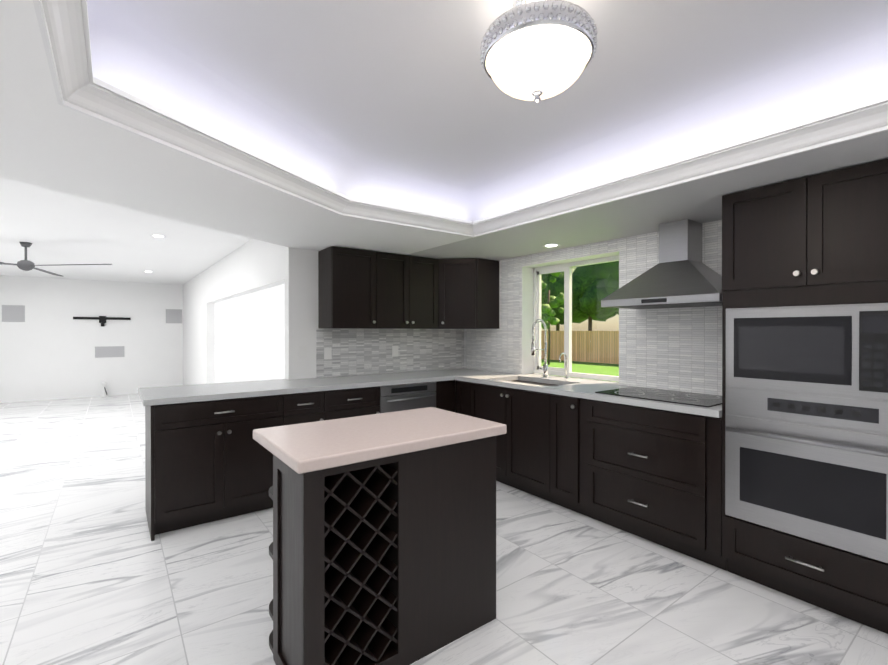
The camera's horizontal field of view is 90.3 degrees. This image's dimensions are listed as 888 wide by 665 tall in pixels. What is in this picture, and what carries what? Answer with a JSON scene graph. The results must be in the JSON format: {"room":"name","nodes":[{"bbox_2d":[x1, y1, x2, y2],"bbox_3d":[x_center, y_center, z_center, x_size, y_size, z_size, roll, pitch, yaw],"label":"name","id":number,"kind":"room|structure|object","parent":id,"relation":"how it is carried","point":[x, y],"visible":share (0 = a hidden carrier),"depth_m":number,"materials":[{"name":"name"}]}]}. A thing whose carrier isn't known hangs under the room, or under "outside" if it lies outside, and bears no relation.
{"room":"kitchen","nodes":[
{"label":"kitchen","id":0,"kind":"room"},
{"bbox_2d":[0,275,182,402],"bbox_3d":[-8.402,0.035,8.526,6.050,2.620,0.160,0,0,-37],"label":"wall","id":1,"kind":"structure","parent":0,"point":[51,348],"depth_m":9.16,"materials":[{"name":"white paint"}]},
{"bbox_2d":[73,316,130,325],"bbox_3d":[-7.195,-0.237,9.308,0.960,0.220,0.049,0,0,-37],"label":"bracket","id":2,"kind":"object","parent":1,"relation":"attached to","point":[102,320],"visible":0.93,"depth_m":9.30,"materials":[{"name":"black metal"}]},
{"bbox_2d":[100,381,107,396],"bbox_3d":[-7.119,1.183,9.244,0.146,0.320,0.162,0,0,-37],"label":"post","id":3,"kind":"object","parent":1,"relation":"attached to","point":[104,393],"visible":1,"depth_m":9.23,"materials":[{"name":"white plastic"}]},
{"bbox_2d":[183,239,284,384],"bbox_3d":[-3.716,0.040,7.210,0.120,2.620,7.580,0,0,-37],"label":"wall","id":4,"kind":"structure","parent":0,"point":[252,266],"depth_m":7.23,"materials":[{"name":"white paint"}]},
{"bbox_2d":[214,284,284,382],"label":"window","id":5,"kind":"structure","parent":0,"point":[249,336],"depth_m":11.09,"materials":[{"name":"white glass"}]},
{"bbox_2d":[285,247,463,379],"bbox_3d":[-0.624,0.049,4.704,2.070,2.620,0.137,0,0,-37],"label":"wall","id":6,"kind":"structure","parent":0,"point":[312,350],"depth_m":4.34,"materials":[{"name":"grey tile"}]},
{"bbox_2d":[318,246,369,328],"bbox_3d":[-0.895,-0.406,4.225,0.504,0.734,0.330,0,0,-37],"label":"upper cabinet","id":7,"kind":"object","parent":6,"relation":"attached to","point":[361,289],"depth_m":4.07,"materials":[{"name":"brown wood"}]},
{"bbox_2d":[370,251,437,328],"bbox_3d":[-0.435,-0.407,4.540,0.845,0.734,0.377,0,0,-37],"label":"upper cabinet","id":8,"kind":"object","parent":6,"relation":"attached to","point":[403,288],"depth_m":4.39,"materials":[{"name":"brown wood"}]},
{"bbox_2d":[438,258,498,328],"bbox_3d":[0.150,-0.408,4.833,0.670,0.734,0.608,0,0,-37],"label":"upper cabinet","id":9,"kind":"object","parent":6,"relation":"attached to","point":[468,288],"depth_m":4.63,"materials":[{"name":"brown wood"}]},
{"bbox_2d":[0,394,887,664],"bbox_3d":[-3.627,1.422,3.773,8.600,0.120,13.800,0,0,-37],"label":"floor","id":10,"kind":"structure","parent":0,"point":[91,573],"depth_m":2.37,"materials":[{"name":"tile"}]},
{"bbox_2d":[145,391,293,540],"bbox_3d":[-1.741,0.920,3.411,0.909,0.888,0.636,0,0,-37],"label":"base cabinet","id":11,"kind":"object","parent":10,"relation":"on","point":[204,463],"depth_m":3.11,"materials":[{"name":"brown wood"}]},
{"bbox_2d":[138,371,453,406],"bbox_3d":[-1.110,0.452,3.872,2.553,0.040,0.644,0,0,-37],"label":"countertop","id":12,"kind":"structure","parent":11,"relation":"on","point":[148,395],"depth_m":3.54,"materials":[{"name":"white stone"}]},
{"bbox_2d":[294,387,333,423],"bbox_3d":[-1.288,0.919,3.742,0.447,0.888,0.624,0,0,-37],"label":"base cabinet","id":13,"kind":"object","parent":10,"relation":"on","point":[309,406],"depth_m":3.54,"materials":[{"name":"brown wood"}]},
{"bbox_2d":[334,383,381,418],"bbox_3d":[-0.975,0.918,3.976,0.568,0.888,0.624,0,0,-37],"label":"base cabinet","id":14,"kind":"object","parent":10,"relation":"on","point":[348,401],"depth_m":3.77,"materials":[{"name":"brown wood"}]},
{"bbox_2d":[253,407,506,664],"bbox_3d":[-0.284,0.903,2.056,1.000,0.930,0.620,0,0,-37],"label":"kitchen island","id":15,"kind":"object","parent":10,"relation":"on","point":[382,548],"visible":1,"depth_m":1.80,"materials":[{"name":"wood"}]},
{"bbox_2d":[382,379,437,412],"bbox_3d":[-0.527,0.917,4.311,0.667,0.888,0.624,0,0,-37],"label":"dishwasher","id":16,"kind":"object","parent":10,"relation":"on","point":[395,396],"depth_m":4.07,"materials":[{"name":"grey metal"}]},
{"bbox_2d":[438,379,453,411],"bbox_3d":[-0.161,0.916,4.584,0.247,0.888,0.624,0,0,-37],"label":"base cabinet","id":17,"kind":"object","parent":10,"relation":"on","point":[445,387],"depth_m":4.36,"materials":[{"name":"brown wood"}]},
{"bbox_2d":[454,379,473,416],"bbox_3d":[0.440,0.916,4.475,0.620,0.888,0.313,0,0,-37],"label":"base cabinet","id":18,"kind":"object","parent":10,"relation":"on","point":[463,392],"depth_m":4.30,"materials":[{"name":"brown wood"}]},
{"bbox_2d":[474,383,509,485],"bbox_3d":[0.643,0.917,4.203,0.620,0.888,0.597,0,0,-37],"label":"base cabinet","id":19,"kind":"object","parent":10,"relation":"on","point":[490,403],"depth_m":3.92,"materials":[{"name":"brown wood"}]},
{"bbox_2d":[510,387,557,504],"bbox_3d":[0.930,0.918,3.819,0.620,0.888,0.597,0,0,-37],"label":"base cabinet","id":20,"kind":"object","parent":10,"relation":"on","point":[533,415],"depth_m":3.59,"materials":[{"name":"brown wood"}]},
{"bbox_2d":[558,395,585,515],"bbox_3d":[1.134,0.919,3.546,0.620,0.888,0.318,0,0,-37],"label":"base cabinet","id":21,"kind":"object","parent":10,"relation":"on","point":[571,412],"depth_m":3.29,"materials":[{"name":"brown wood"}]},
{"bbox_2d":[586,399,726,570],"bbox_3d":[1.537,0.921,3.008,0.620,0.888,0.866,0,0,-37],"label":"base cabinet","id":22,"kind":"object","parent":10,"relation":"on","point":[644,463],"depth_m":2.77,"materials":[{"name":"brown wood"}]},
{"bbox_2d":[434,368,721,418],"bbox_3d":[0.885,0.452,3.872,0.644,0.040,3.033,0,0,-37],"label":"countertop","id":23,"kind":"structure","parent":22,"relation":"on","point":[576,388],"depth_m":3.48,"materials":[{"name":"white stone"}]},
{"bbox_2d":[510,379,557,386],"bbox_3d":[0.796,0.561,3.967,0.410,0.202,0.740,0,0,-37],"label":"sink","id":24,"kind":"object","parent":23,"relation":"in","point":[511,380],"depth_m":4.18,"materials":[{"name":"silver metal"}]},
{"bbox_2d":[531,319,549,378],"bbox_3d":[0.899,0.153,4.143,0.226,0.556,0.064,0,0,-37],"label":"faucet","id":25,"kind":"object","parent":23,"relation":"on","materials":[{"name":"silver metal"}]},
{"bbox_2d":[558,353,569,382],"bbox_3d":[1.075,0.306,3.976,0.113,0.252,0.032,0,0,-37],"label":"faucet","id":26,"kind":"object","parent":23,"relation":"on","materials":[{"name":"silver metal"}]},
{"bbox_2d":[598,387,721,406],"bbox_3d":[1.515,0.431,3.022,0.510,0.009,0.755,0,0,-37],"label":"cooktop","id":27,"kind":"object","parent":23,"relation":"in","point":[663,396],"depth_m":2.99,"materials":[{"name":"black glass"}]},
{"bbox_2d":[722,159,887,633],"bbox_3d":[2.000,0.300,2.332,0.699,2.134,0.760,0,0,-37],"label":"tall cabinet","id":28,"kind":"object","parent":10,"relation":"on","point":[805,389],"visible":0.98,"depth_m":2.15,"materials":[{"name":"wood"}]},
{"bbox_2d":[0,0,887,284],"bbox_3d":[-3.627,-1.193,3.764,8.000,0.230,13.200,0,0,-37],"label":"ceiling","id":29,"kind":"structure","parent":0,"point":[408,86],"depth_m":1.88,"materials":[{"name":"white paint"}]},
{"bbox_2d":[0,242,111,276],"bbox_3d":[-5.230,-0.913,5.392,1.888,0.340,1.836,0,0,-37],"label":"ceiling fan","id":30,"kind":"object","parent":29,"relation":"hanging from","point":[26,265],"visible":1,"depth_m":5.29,"materials":[{"name":"grey metal"}]},
{"bbox_2d":[150,235,165,237],"bbox_3d":[-3.205,-1.079,4.954,0.162,0.003,0.162,0,0,44],"label":"recessed light","id":31,"kind":"object","parent":29,"relation":"in","point":[158,236],"depth_m":4.96,"materials":[{"name":"white"}]},
{"bbox_2d":[33,0,887,237],"bbox_3d":[0.320,-0.815,1.409,2.500,0.100,3.600,0,0,-37],"label":"crown molding","id":32,"kind":"structure","parent":29,"relation":"attached to","point":[65,36],"depth_m":1.93,"materials":[{"name":"white paint"}]},
{"bbox_2d":[480,0,596,102],"bbox_3d":[0.300,-0.903,1.419,0.364,0.332,0.367,0,0,-37],"label":"dome ceiling light","id":33,"kind":"object","parent":29,"relation":"attached to","point":[536,51],"visible":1,"depth_m":1.31,"materials":[{"name":"white glass"}]},
{"bbox_2d":[542,244,559,246],"bbox_3d":[0.958,-0.776,3.947,0.162,0.003,0.162,0,0,44],"label":"recessed light","id":34,"kind":"object","parent":29,"relation":"in","point":[545,245],"depth_m":3.93,"materials":[{"name":"white"}]},
{"bbox_2d":[87,0,887,220],"bbox_3d":[0.320,-0.974,1.409,2.500,0.190,3.600,0,0,-37],"label":"cove lighting","id":35,"kind":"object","parent":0,"point":[132,58],"depth_m":2.07,"materials":[{"name":"paint"}]},
{"bbox_2d":[464,220,721,395],"bbox_3d":[2.057,0.055,3.098,0.300,2.620,5.920,0,0,-37],"label":"wall","id":36,"kind":"structure","parent":0,"point":[676,349],"depth_m":3.54,"materials":[{"name":"tile"}]},
{"bbox_2d":[534,255,618,381],"bbox_3d":[1.283,-0.122,4.211,0.055,1.102,1.078,0,0,-37],"label":"window","id":37,"kind":"structure","parent":36,"relation":"in","point":[566,269],"depth_m":4.29,"materials":[{"name":"white plastic"}]},
{"bbox_2d":[601,219,721,308],"bbox_3d":[1.581,-0.478,3.059,0.499,0.591,0.790,0,0,-37],"label":"range hood","id":38,"kind":"object","parent":36,"relation":"attached to","point":[680,274],"visible":0.85,"depth_m":3.02,"materials":[{"name":"metal"}]},
{"label":"outside","id":39,"kind":"structure","parent":0,"visible":0},
{"bbox_2d":[541,359,618,381],"bbox_3d":[18.401,1.644,31.358,59.680,0.140,100.000,0,0,-37],"label":"lawn","id":40,"kind":"structure","parent":39,"point":[603,368],"depth_m":20.35,"materials":[{"name":"green plant"}]},
{"bbox_2d":[541,261,618,364],"bbox_3d":[7.925,-2.064,27.447,12.431,7.289,22.731,0,0,-37],"label":"trees","id":41,"kind":"object","parent":40,"relation":"on","point":[547,297],"depth_m":25.85,"materials":[{"name":"green plant"}]},
{"bbox_2d":[541,331,618,363],"bbox_3d":[7.886,0.752,23.492,0.060,1.680,100.000,0,0,-37],"label":"fence","id":42,"kind":"object","parent":40,"relation":"on","point":[601,344],"depth_m":23.64,"materials":[{"name":"brown wood"}]}
]}

